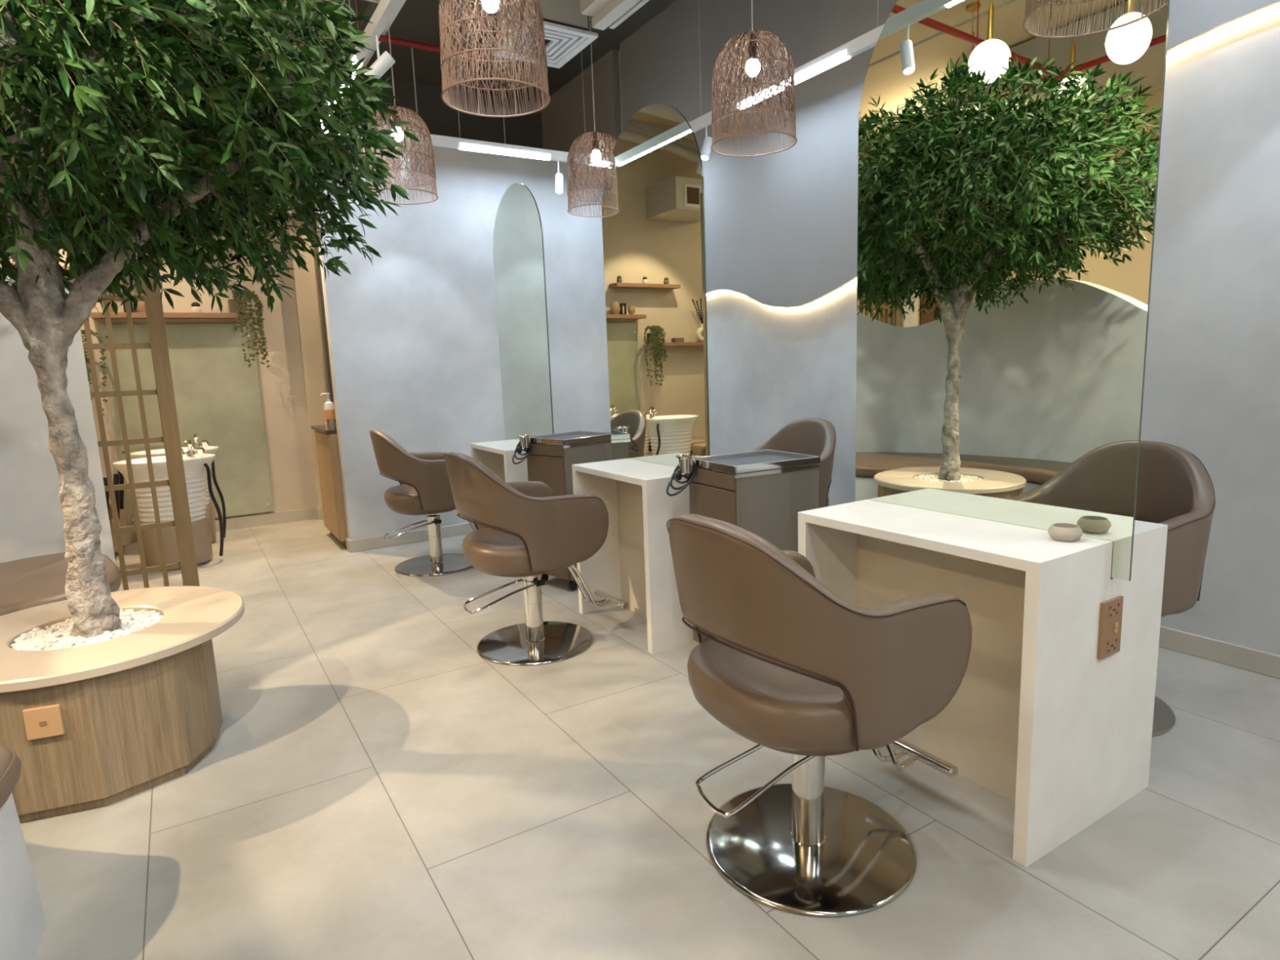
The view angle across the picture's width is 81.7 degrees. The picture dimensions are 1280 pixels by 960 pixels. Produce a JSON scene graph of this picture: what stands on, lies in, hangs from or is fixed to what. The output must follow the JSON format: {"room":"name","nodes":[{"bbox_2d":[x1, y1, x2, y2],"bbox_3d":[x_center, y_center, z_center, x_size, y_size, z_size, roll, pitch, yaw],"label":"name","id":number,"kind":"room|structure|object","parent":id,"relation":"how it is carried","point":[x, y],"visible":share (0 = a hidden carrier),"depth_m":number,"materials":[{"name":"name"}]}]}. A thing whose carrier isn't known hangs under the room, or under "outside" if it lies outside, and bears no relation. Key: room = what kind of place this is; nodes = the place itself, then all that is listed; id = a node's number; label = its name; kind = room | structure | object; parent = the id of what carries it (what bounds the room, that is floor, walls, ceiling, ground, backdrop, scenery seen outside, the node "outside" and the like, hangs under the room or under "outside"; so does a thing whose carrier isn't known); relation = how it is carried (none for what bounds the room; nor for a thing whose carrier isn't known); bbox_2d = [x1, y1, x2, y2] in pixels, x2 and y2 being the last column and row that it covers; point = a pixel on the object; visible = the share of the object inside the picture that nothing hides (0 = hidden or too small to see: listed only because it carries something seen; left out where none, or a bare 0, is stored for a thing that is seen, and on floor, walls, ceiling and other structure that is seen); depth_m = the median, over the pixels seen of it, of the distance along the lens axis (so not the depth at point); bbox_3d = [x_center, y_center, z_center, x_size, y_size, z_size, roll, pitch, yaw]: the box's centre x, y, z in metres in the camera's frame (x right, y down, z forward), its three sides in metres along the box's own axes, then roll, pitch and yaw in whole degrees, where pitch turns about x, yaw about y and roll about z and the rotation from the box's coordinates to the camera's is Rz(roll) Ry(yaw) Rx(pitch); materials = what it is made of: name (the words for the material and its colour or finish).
{"room":"salon","nodes":[
{"label":"salon","id":0,"kind":"room"},
{"bbox_2d":[0,275,119,591],"bbox_3d":[-2.550,0.144,2.076,1.010,1.760,3.367,-6,10,-22],"label":"wall","id":1,"kind":"structure","parent":0,"point":[32,519],"depth_m":3.53,"materials":[{"name":"paint"}]},
{"bbox_2d":[0,25,542,527],"bbox_3d":[-4.447,-1.345,5.434,8.394,3.800,0.150,-8,10,-31],"label":"wall","id":2,"kind":"structure","parent":0,"point":[282,384],"depth_m":6.37,"materials":[{"name":"paint"}]},
{"bbox_2d":[13,264,140,275],"bbox_3d":[-4.144,-1.538,5.433,0.810,0.040,0.170,-8,10,-31],"label":"wall shelf","id":3,"kind":"object","parent":2,"relation":"attached to","point":[63,267],"visible":0.02,"depth_m":5.34,"materials":[{"name":"brown wood"}]},
{"bbox_2d":[90,311,250,319],"bbox_3d":[-3.634,-1.283,5.788,1.065,0.040,0.170,-8,10,-31],"label":"wall shelf","id":4,"kind":"object","parent":2,"relation":"attached to","point":[95,315],"visible":0.68,"depth_m":5.75,"materials":[{"name":"brown wood"}]},
{"bbox_2d":[108,301,118,312],"bbox_3d":[-3.981,-1.308,5.572,0.084,0.100,0.050,-8,10,-31],"label":"vase","id":5,"kind":"object","parent":4,"relation":"on","point":[110,306],"visible":0.2,"depth_m":5.56,"materials":[{"name":"brown"}]},
{"bbox_2d":[123,301,133,312],"bbox_3d":[-3.892,-1.330,5.625,0.060,0.122,0.040,-8,10,-31],"label":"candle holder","id":6,"kind":"object","parent":4,"relation":"on","point":[131,302],"visible":0.2,"depth_m":5.62,"materials":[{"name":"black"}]},
{"bbox_2d":[136,294,146,312],"bbox_3d":[-3.812,-1.350,5.673,0.120,0.140,0.072,-8,10,-31],"label":"vase","id":7,"kind":"object","parent":4,"relation":"on","point":[140,306],"visible":0.22,"depth_m":5.65,"materials":[{"name":"brown ceramic"}]},
{"bbox_2d":[191,302,201,312],"bbox_3d":[-3.512,-1.363,5.854,0.076,0.088,0.076,-8,10,-31],"label":"potted plant","id":8,"kind":"object","parent":4,"relation":"on","point":[195,308],"visible":0.95,"depth_m":5.83,"materials":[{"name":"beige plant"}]},
{"bbox_2d":[227,288,270,367],"bbox_3d":[-3.189,-1.228,6.031,0.239,0.630,0.174,-8,10,-31],"label":"trailing plant","id":9,"kind":"object","parent":4,"relation":"on","point":[235,305],"visible":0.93,"depth_m":5.97,"materials":[{"name":"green plant"}]},
{"bbox_2d":[97,323,273,526],"bbox_3d":[-3.623,-0.456,5.982,1.040,1.585,0.016,-8,10,-31],"label":"glass panel","id":10,"kind":"object","parent":2,"relation":"attached to","point":[218,399],"visible":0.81,"depth_m":6.03,"materials":[{"name":"green glass"}]},
{"bbox_2d":[120,506,324,543],"bbox_3d":[-4.281,0.487,5.662,8.100,0.100,0.095,-8,10,-31],"label":"baseboard","id":11,"kind":"structure","parent":2,"relation":"attached to","point":[251,521],"depth_m":6.35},
{"bbox_2d":[285,182,326,508],"bbox_3d":[-2.832,-1.120,6.368,0.150,2.950,0.080,-8,10,-31],"label":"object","id":12,"kind":"structure","parent":2,"relation":"attached to","point":[304,282],"depth_m":6.33,"materials":[{"name":"paint"}]},
{"bbox_2d":[176,0,676,103],"bbox_3d":[-1.667,-2.696,0.792,8.600,0.100,10.700,-8,10,-31],"label":"ceiling","id":13,"kind":"structure","parent":0,"point":[417,20],"depth_m":5.92,"materials":[{"name":"grey paint"}]},
{"bbox_2d":[13,1,191,33],"bbox_3d":[-3.875,-2.798,3.999,3.008,0.529,0.245,-7,10,-30],"label":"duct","id":14,"kind":"object","parent":13,"relation":"hanging from","point":[95,13],"visible":0.02,"depth_m":4.36,"materials":[{"name":"grey"}]},
{"bbox_2d":[38,51,226,71],"bbox_3d":[-4.197,-2.854,4.514,3.005,0.554,0.195,-7,10,-30],"label":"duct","id":15,"kind":"object","parent":13,"relation":"hanging from","point":[103,60],"visible":0.02,"depth_m":4.85,"materials":[{"name":"grey"}]},
{"bbox_2d":[320,0,405,66],"bbox_3d":[-1.403,-2.763,4.040,0.340,0.050,2.900,-8,10,-31],"label":"cable tray","id":16,"kind":"object","parent":13,"relation":"hanging from","point":[372,3],"visible":0.11,"depth_m":4.52,"materials":[{"name":"white metal"}]},
{"bbox_2d":[281,0,485,60],"bbox_3d":[-1.792,-2.989,4.551,1.750,0.474,0.040,-8,10,-32],"label":"pipe","id":17,"kind":"object","parent":13,"relation":"hanging from","point":[384,38],"visible":0.23,"depth_m":4.76,"materials":[{"name":"red metal"}]},
{"bbox_2d":[363,22,438,204],"bbox_3d":[-1.480,-2.465,4.412,0.426,1.488,0.426,-5,9,-18],"label":"pendant lamp","id":18,"kind":"object","parent":13,"relation":"hanging from","point":[421,125],"visible":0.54,"depth_m":4.42,"materials":[{"name":"brown wicker"}]},
{"bbox_2d":[392,106,399,127],"bbox_3d":[-1.469,-2.185,4.455,0.040,0.115,0.040,-10,12,-42],"label":"socket","id":19,"kind":"object","parent":18,"relation":"attached to","point":[395,107],"depth_m":4.44,"materials":[{"name":"black"}]},
{"bbox_2d":[411,48,421,133],"bbox_3d":[-1.801,-3.056,5.950,0.105,0.772,0.056,-2,9,0],"label":"cable","id":20,"kind":"object","parent":13,"relation":"hanging from","point":[411,48],"visible":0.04,"depth_m":5.93,"materials":[{"name":"white metal"}]},
{"bbox_2d":[438,0,550,117],"bbox_3d":[-0.599,-2.251,2.836,0.426,1.488,0.426,-2,9,3],"label":"pendant lamp","id":21,"kind":"object","parent":13,"relation":"hanging from","point":[491,6],"visible":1,"depth_m":2.84,"materials":[{"name":"beige wicker"}]},
{"bbox_2d":[493,0,598,68],"bbox_3d":[-0.622,-3.040,4.720,0.480,0.510,0.560,-8,10,-31],"label":"ceiling vent","id":22,"kind":"object","parent":13,"relation":"in","point":[565,28],"visible":0.59,"depth_m":4.63,"materials":[{"name":"white metal"}]},
{"bbox_2d":[567,15,617,217],"bbox_3d":[-0.317,-2.605,5.033,0.426,1.488,0.426,-8,11,-34],"label":"pendant lamp","id":23,"kind":"object","parent":13,"relation":"hanging from","point":[594,156],"visible":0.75,"depth_m":4.98,"materials":[{"name":"brown wicker"}]},
{"bbox_2d":[592,133,598,149],"bbox_3d":[-0.307,-2.325,5.076,0.040,0.115,0.040,-9,12,-39],"label":"socket","id":24,"kind":"object","parent":23,"relation":"attached to","point":[593,133],"depth_m":5.06,"materials":[{"name":"black"}]},
{"bbox_2d":[320,0,884,167],"bbox_3d":[0.784,-2.375,2.000,2.140,1.085,7.068,-8,10,-31],"label":"track","id":25,"kind":"object","parent":13,"relation":"hanging from","point":[385,9],"visible":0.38,"depth_m":3.91,"materials":[{"name":"white metal"}]},
{"bbox_2d":[364,32,395,79],"bbox_3d":[-1.147,-1.852,3.252,0.138,0.205,0.056,-3,9,-3],"label":"spotlight","id":26,"kind":"object","parent":25,"relation":"attached to","point":[384,62],"visible":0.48,"depth_m":3.23,"materials":[{"name":"white metal"}]},
{"bbox_2d":[400,141,410,178],"bbox_3d":[-1.517,-2.063,4.774,0.061,0.230,0.083,-8,10,-31],"label":"spotlight","id":27,"kind":"object","parent":25,"relation":"attached to","point":[406,172],"visible":0.22,"depth_m":4.76,"materials":[{"name":"white metal"}]},
{"bbox_2d":[555,160,563,194],"bbox_3d":[-0.585,-2.186,5.345,0.056,0.232,0.102,-1,9,4],"label":"spotlight","id":28,"kind":"object","parent":25,"relation":"attached to","point":[559,176],"visible":1,"depth_m":5.33,"materials":[{"name":"white metal"}]},
{"bbox_2d":[700,124,711,160],"bbox_3d":[0.421,-2.129,4.677,0.056,0.212,0.107,5,11,37],"label":"spotlight","id":29,"kind":"object","parent":25,"relation":"attached to","point":[706,149],"visible":0.88,"depth_m":4.66,"materials":[{"name":"white metal"}]},
{"bbox_2d":[580,0,649,30],"bbox_3d":[0.194,-2.862,3.616,0.240,0.580,1.720,-8,10,-31],"label":"ceiling vent","id":30,"kind":"object","parent":13,"relation":"in","point":[606,13],"visible":1,"depth_m":4.23,"materials":[{"name":"white metal"}]},
{"bbox_2d":[711,0,797,156],"bbox_3d":[0.542,-2.411,3.591,0.426,1.488,0.426,-9,11,-37],"label":"pendant lamp","id":31,"kind":"object","parent":13,"relation":"hanging from","point":[753,67],"visible":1,"depth_m":3.56,"materials":[{"name":"brown wicker"}]},
{"bbox_2d":[748,32,756,57],"bbox_3d":[0.553,-2.131,3.635,0.040,0.115,0.040,3,10,28],"label":"socket","id":32,"kind":"object","parent":31,"relation":"attached to","point":[753,49],"depth_m":3.62,"materials":[{"name":"black"}]},
{"bbox_2d":[306,132,610,540],"bbox_3d":[-1.102,-1.057,5.752,2.456,2.890,0.120,-8,10,-31],"label":"wall","id":33,"kind":"structure","parent":0,"point":[413,337],"depth_m":5.44,"materials":[{"name":"paint"}]},
{"bbox_2d":[345,522,473,552],"bbox_3d":[-1.059,0.329,5.954,2.454,0.088,0.136,-8,10,-31],"label":"baseboard","id":34,"kind":"structure","parent":33,"relation":"attached to","point":[414,536],"depth_m":5.45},
{"bbox_2d":[20,519,1279,959],"bbox_3d":[-1.525,1.155,1.394,8.600,0.100,10.700,-8,10,-31],"label":"floor","id":35,"kind":"structure","parent":0,"point":[371,784],"depth_m":2.05,"materials":[{"name":"tile"}]},
{"bbox_2d":[0,552,121,959],"bbox_3d":[-2.327,0.770,2.261,1.182,0.450,2.923,-8,10,-31],"label":"bench","id":36,"kind":"object","parent":35,"relation":"on","point":[27,583],"visible":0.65,"depth_m":1.67,"materials":[{"name":"paint"}]},
{"bbox_2d":[0,552,117,777],"bbox_3d":[-2.336,0.592,2.232,1.176,0.088,2.923,-8,10,-31],"label":"seat cushion","id":37,"kind":"object","parent":36,"relation":"on","point":[27,583],"depth_m":3.04,"materials":[{"name":"leather"}]},
{"bbox_2d":[4,121,199,590],"bbox_3d":[-3.097,-0.612,4.152,0.790,2.650,0.060,-8,10,-31],"label":"lattice screen","id":38,"kind":"object","parent":35,"relation":"on","point":[164,390],"visible":0.23,"depth_m":4.32,"materials":[{"name":"brown wood"}]},
{"bbox_2d":[0,586,244,823],"bbox_3d":[-1.850,0.713,2.534,0.922,0.444,0.922,-8,10,-31],"label":"planter","id":39,"kind":"object","parent":35,"relation":"on","point":[104,723],"visible":0.88,"depth_m":2.24,"materials":[{"name":"brown wood"}]},
{"bbox_2d":[39,720,46,725],"bbox_3d":[-1.701,0.693,2.109,0.016,0.012,0.003,-5,9,-20],"label":"socket","id":40,"kind":"object","parent":39,"relation":"attached to","point":[41,722],"depth_m":2.11,"materials":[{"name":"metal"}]},
{"bbox_2d":[9,608,164,650],"bbox_3d":[-1.856,0.514,2.503,0.424,0.037,0.422,-8,10,-31],"label":"pebbles","id":41,"kind":"object","parent":39,"relation":"on","point":[57,636],"visible":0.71,"depth_m":2.45,"materials":[{"name":"white gravel"}]},
{"bbox_2d":[0,0,420,638],"bbox_3d":[-1.876,-0.685,2.270,2.351,2.489,2.338,-10,12,-41],"label":"tree","id":42,"kind":"object","parent":41,"relation":"on","point":[161,171],"visible":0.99,"depth_m":2.20,"materials":[{"name":"green plant"}]},
{"bbox_2d":[102,440,223,571],"bbox_3d":[-3.474,0.202,4.880,1.243,0.847,0.540,-8,10,-31],"label":"unit","id":43,"kind":"object","parent":35,"relation":"on","point":[197,466],"visible":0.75,"depth_m":4.93,"materials":[{"name":"white ceramic"}]},
{"bbox_2d":[112,453,215,484],"bbox_3d":[-3.202,-0.009,5.023,0.587,0.278,0.451,-8,10,-31],"label":"basin","id":44,"kind":"object","parent":43,"relation":"in","point":[197,466],"depth_m":4.94,"materials":[{"name":"white ceramic"}]},
{"bbox_2d":[181,440,204,457],"bbox_3d":[-3.136,-0.223,5.167,0.157,0.122,0.107,0,9,16],"label":"faucet","id":45,"kind":"object","parent":43,"relation":"on","point":[200,451],"depth_m":5.17,"materials":[{"name":"silver metal"}]},
{"bbox_2d":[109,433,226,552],"bbox_3d":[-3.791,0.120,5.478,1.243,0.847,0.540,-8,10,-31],"label":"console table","id":46,"kind":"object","parent":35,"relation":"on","point":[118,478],"visible":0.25,"depth_m":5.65,"materials":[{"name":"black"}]},
{"bbox_2d":[129,445,218,470],"bbox_3d":[-3.519,-0.090,5.621,0.587,0.278,0.451,-8,10,-31],"label":"basin","id":47,"kind":"object","parent":46,"relation":"in","point":[208,449],"depth_m":5.61,"materials":[{"name":"white ceramic"}]},
{"bbox_2d":[183,433,208,448],"bbox_3d":[-3.454,-0.305,5.765,0.157,0.122,0.107,0,9,16],"label":"faucet","id":48,"kind":"object","parent":46,"relation":"on","point":[205,443],"depth_m":5.76,"materials":[{"name":"silver metal"}]},
{"bbox_2d":[311,425,347,548],"bbox_3d":[-2.168,0.015,5.696,0.495,0.868,0.668,-8,10,-31],"label":"base cabinet","id":49,"kind":"object","parent":35,"relation":"on","point":[326,441],"visible":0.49,"depth_m":5.38,"materials":[{"name":"brown wood"}]},
{"bbox_2d":[311,425,337,434],"bbox_3d":[-2.183,-0.401,5.631,0.495,0.026,0.668,-8,10,-31],"label":"countertop","id":50,"kind":"structure","parent":49,"relation":"on","point":[322,428],"depth_m":5.40,"materials":[{"name":"brown"}]},
{"bbox_2d":[320,392,336,429],"bbox_3d":[-2.244,-0.498,5.345,0.073,0.260,0.076,0,9,16],"label":"pump bottle","id":51,"kind":"object","parent":50,"relation":"on","point":[329,406],"visible":0.75,"depth_m":5.32,"materials":[{"name":"white"}]},
{"bbox_2d":[326,418,336,430],"bbox_3d":[-2.204,-0.398,5.284,0.064,0.078,0.064,-8,10,-31],"label":"jar","id":52,"kind":"object","parent":50,"relation":"on","point":[331,423],"visible":0.99,"depth_m":5.26,"materials":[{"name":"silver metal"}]},
{"bbox_2d":[368,429,476,576],"bbox_3d":[-1.305,0.101,4.801,0.778,0.912,0.596,-7,10,-28],"label":"salon chair","id":53,"kind":"object","parent":35,"relation":"on","point":[424,488],"visible":0.82,"depth_m":4.53,"materials":[{"name":"leather"}]},
{"bbox_2d":[470,439,528,482],"bbox_3d":[-0.700,0.135,4.910,0.608,0.768,0.630,-8,10,-31],"label":"desk","id":54,"kind":"object","parent":35,"relation":"on","point":[496,455],"visible":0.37,"depth_m":4.74,"materials":[{"name":"stone"}]},
{"bbox_2d":[493,182,553,439],"bbox_3d":[-0.776,-1.020,4.826,0.008,1.731,0.801,-8,10,-31],"label":"arched mirror","id":55,"kind":"object","parent":54,"relation":"attached to","point":[518,256],"visible":0.94,"depth_m":4.78,"materials":[{"name":"white mirror"}]},
{"bbox_2d":[443,452,628,665],"bbox_3d":[-0.461,0.295,3.366,0.778,0.912,0.596,-8,11,-33],"label":"salon chair","id":56,"kind":"object","parent":35,"relation":"on","point":[526,531],"visible":1,"depth_m":3.14,"materials":[{"name":"leather"}]},
{"bbox_2d":[512,431,612,590],"bbox_3d":[-0.427,0.168,4.274,0.338,0.878,0.553,6,12,44],"label":"trolley","id":57,"kind":"object","parent":35,"relation":"on","point":[550,458],"visible":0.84,"depth_m":4.14,"materials":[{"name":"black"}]},
{"bbox_2d":[530,431,611,445],"bbox_3d":[-0.394,-0.244,4.260,0.338,0.030,0.416,6,12,44],"label":"tray","id":58,"kind":"object","parent":57,"relation":"on","point":[575,437],"depth_m":4.18,"materials":[{"name":"silver metal"}]},
{"bbox_2d":[572,458,695,653],"bbox_3d":[0.115,0.307,3.614,0.608,0.768,0.690,-8,10,-31],"label":"desk","id":59,"kind":"object","parent":35,"relation":"on","point":[633,565],"visible":0.52,"depth_m":3.58,"materials":[{"name":"stone"}]},
{"bbox_2d":[601,103,710,466],"bbox_3d":[0.052,-0.844,3.510,0.008,1.731,0.860,-8,10,-31],"label":"arched mirror","id":60,"kind":"object","parent":59,"relation":"attached to","point":[653,207],"visible":0.95,"depth_m":3.45,"materials":[{"name":"white mirror"}]},
{"bbox_2d":[666,448,820,642],"bbox_3d":[0.411,0.332,3.031,0.553,0.878,0.338,-7,10,-27],"label":"trolley","id":61,"kind":"object","parent":35,"relation":"on","point":[762,493],"visible":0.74,"depth_m":2.90,"materials":[{"name":"grey laminate"}]},
{"bbox_2d":[693,448,820,474],"bbox_3d":[0.457,-0.078,3.000,0.416,0.030,0.338,-7,10,-27],"label":"tray","id":62,"kind":"object","parent":61,"relation":"on","point":[767,461],"depth_m":2.94,"materials":[{"name":"silver metal"}]},
{"bbox_2d":[749,417,835,508],"bbox_3d":[0.699,0.139,4.085,0.778,0.912,0.596,-8,10,-31],"label":"salon chair","id":63,"kind":"object","parent":35,"relation":"on","point":[806,436],"visible":0.23,"depth_m":4.16,"materials":[{"name":"leather"}]},
{"bbox_2d":[666,513,972,916],"bbox_3d":[0.461,0.492,1.886,0.778,0.912,0.596,-8,10,-31],"label":"salon chair","id":64,"kind":"object","parent":35,"relation":"on","point":[780,660],"visible":1,"depth_m":1.67,"materials":[{"name":"leather"}]},
{"bbox_2d":[798,499,1168,866],"bbox_3d":[0.984,0.492,2.232,0.608,0.768,0.796,-8,10,-31],"label":"desk","id":65,"kind":"object","parent":35,"relation":"on","point":[1051,712],"visible":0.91,"depth_m":1.99,"materials":[{"name":"stone"}]},
{"bbox_2d":[855,0,1169,581],"bbox_3d":[0.954,-0.653,2.076,0.008,1.731,0.880,-8,10,-31],"label":"arched mirror","id":66,"kind":"object","parent":65,"relation":"attached to","point":[1009,150],"visible":0.93,"depth_m":2.00,"materials":[{"name":"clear mirror"}]},
{"bbox_2d":[1048,522,1083,542],"bbox_3d":[1.086,0.134,1.890,0.078,0.037,0.078,-8,10,-31],"label":"bowl","id":67,"kind":"object","parent":65,"relation":"on","point":[1060,531],"visible":1,"depth_m":1.86,"materials":[{"name":"ceramic"}]},
{"bbox_2d":[1106,636,1117,653],"bbox_3d":[1.208,0.424,1.894,0.054,0.034,0.001,-8,10,-31],"label":"socket","id":68,"kind":"object","parent":65,"relation":"attached to","point":[1111,642],"depth_m":1.89,"materials":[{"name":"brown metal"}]},
{"bbox_2d":[1107,601,1119,618],"bbox_3d":[1.204,0.330,1.879,0.054,0.034,0.001,-8,10,-31],"label":"socket","id":69,"kind":"object","parent":65,"relation":"attached to","point":[1113,607],"depth_m":1.88,"materials":[{"name":"brown metal"}]},
{"bbox_2d":[1114,622,1118,627],"bbox_3d":[1.217,0.370,1.891,0.012,0.011,0.004,-8,10,-31],"label":"rocker switch","id":70,"kind":"object","parent":65,"relation":"attached to","point":[1116,624],"depth_m":1.89,"materials":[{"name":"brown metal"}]},
{"bbox_2d":[1134,440,1215,737],"bbox_3d":[1.530,0.349,2.549,0.778,0.912,0.596,-8,10,-31],"label":"salon chair","id":71,"kind":"object","parent":35,"relation":"on","point":[1175,489],"visible":0.33,"depth_m":2.44,"materials":[{"name":"leather"}]},
{"bbox_2d":[540,0,1279,307],"bbox_3d":[1.836,-1.964,3.063,0.059,2.299,10.350,-8,10,-31],"label":"wall","id":72,"kind":"structure","parent":0,"point":[781,228],"depth_m":4.68,"materials":[{"name":"grey paint"}]},
{"bbox_2d":[706,4,1279,309],"bbox_3d":[2.281,-1.243,2.506,0.010,0.976,8.654,-8,10,-31],"label":"led strip","id":73,"kind":"object","parent":72,"relation":"attached to","point":[1277,6],"visible":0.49,"depth_m":2.76,"materials":[{"name":"white plastic"}]},
{"bbox_2d":[617,8,1279,655],"bbox_3d":[1.941,-1.239,3.255,0.156,3.800,10.700,-8,10,-31],"label":"wall","id":74,"kind":"structure","parent":0,"point":[1211,387],"depth_m":2.85,"materials":[{"name":"paint"}]},
{"bbox_2d":[1158,625,1279,679],"bbox_3d":[2.351,0.691,2.837,0.016,0.088,8.830,-8,10,-31],"label":"baseboard","id":75,"kind":"structure","parent":74,"relation":"attached to","point":[1261,662],"depth_m":2.92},
{"bbox_3d":[-4.592,-0.859,5.242,0.840,0.040,0.170,-8,10,-31],"label":"wall shelf","id":76,"kind":"object","parent":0,"visible":0},
{"bbox_2d":[80,328,107,415],"bbox_3d":[-4.126,-0.794,5.499,0.297,0.658,0.175,-8,10,-31],"label":"trailing plant","id":77,"kind":"object","parent":76,"relation":"on","point":[82,331],"visible":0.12,"depth_m":5.47,"materials":[{"name":"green plant"}]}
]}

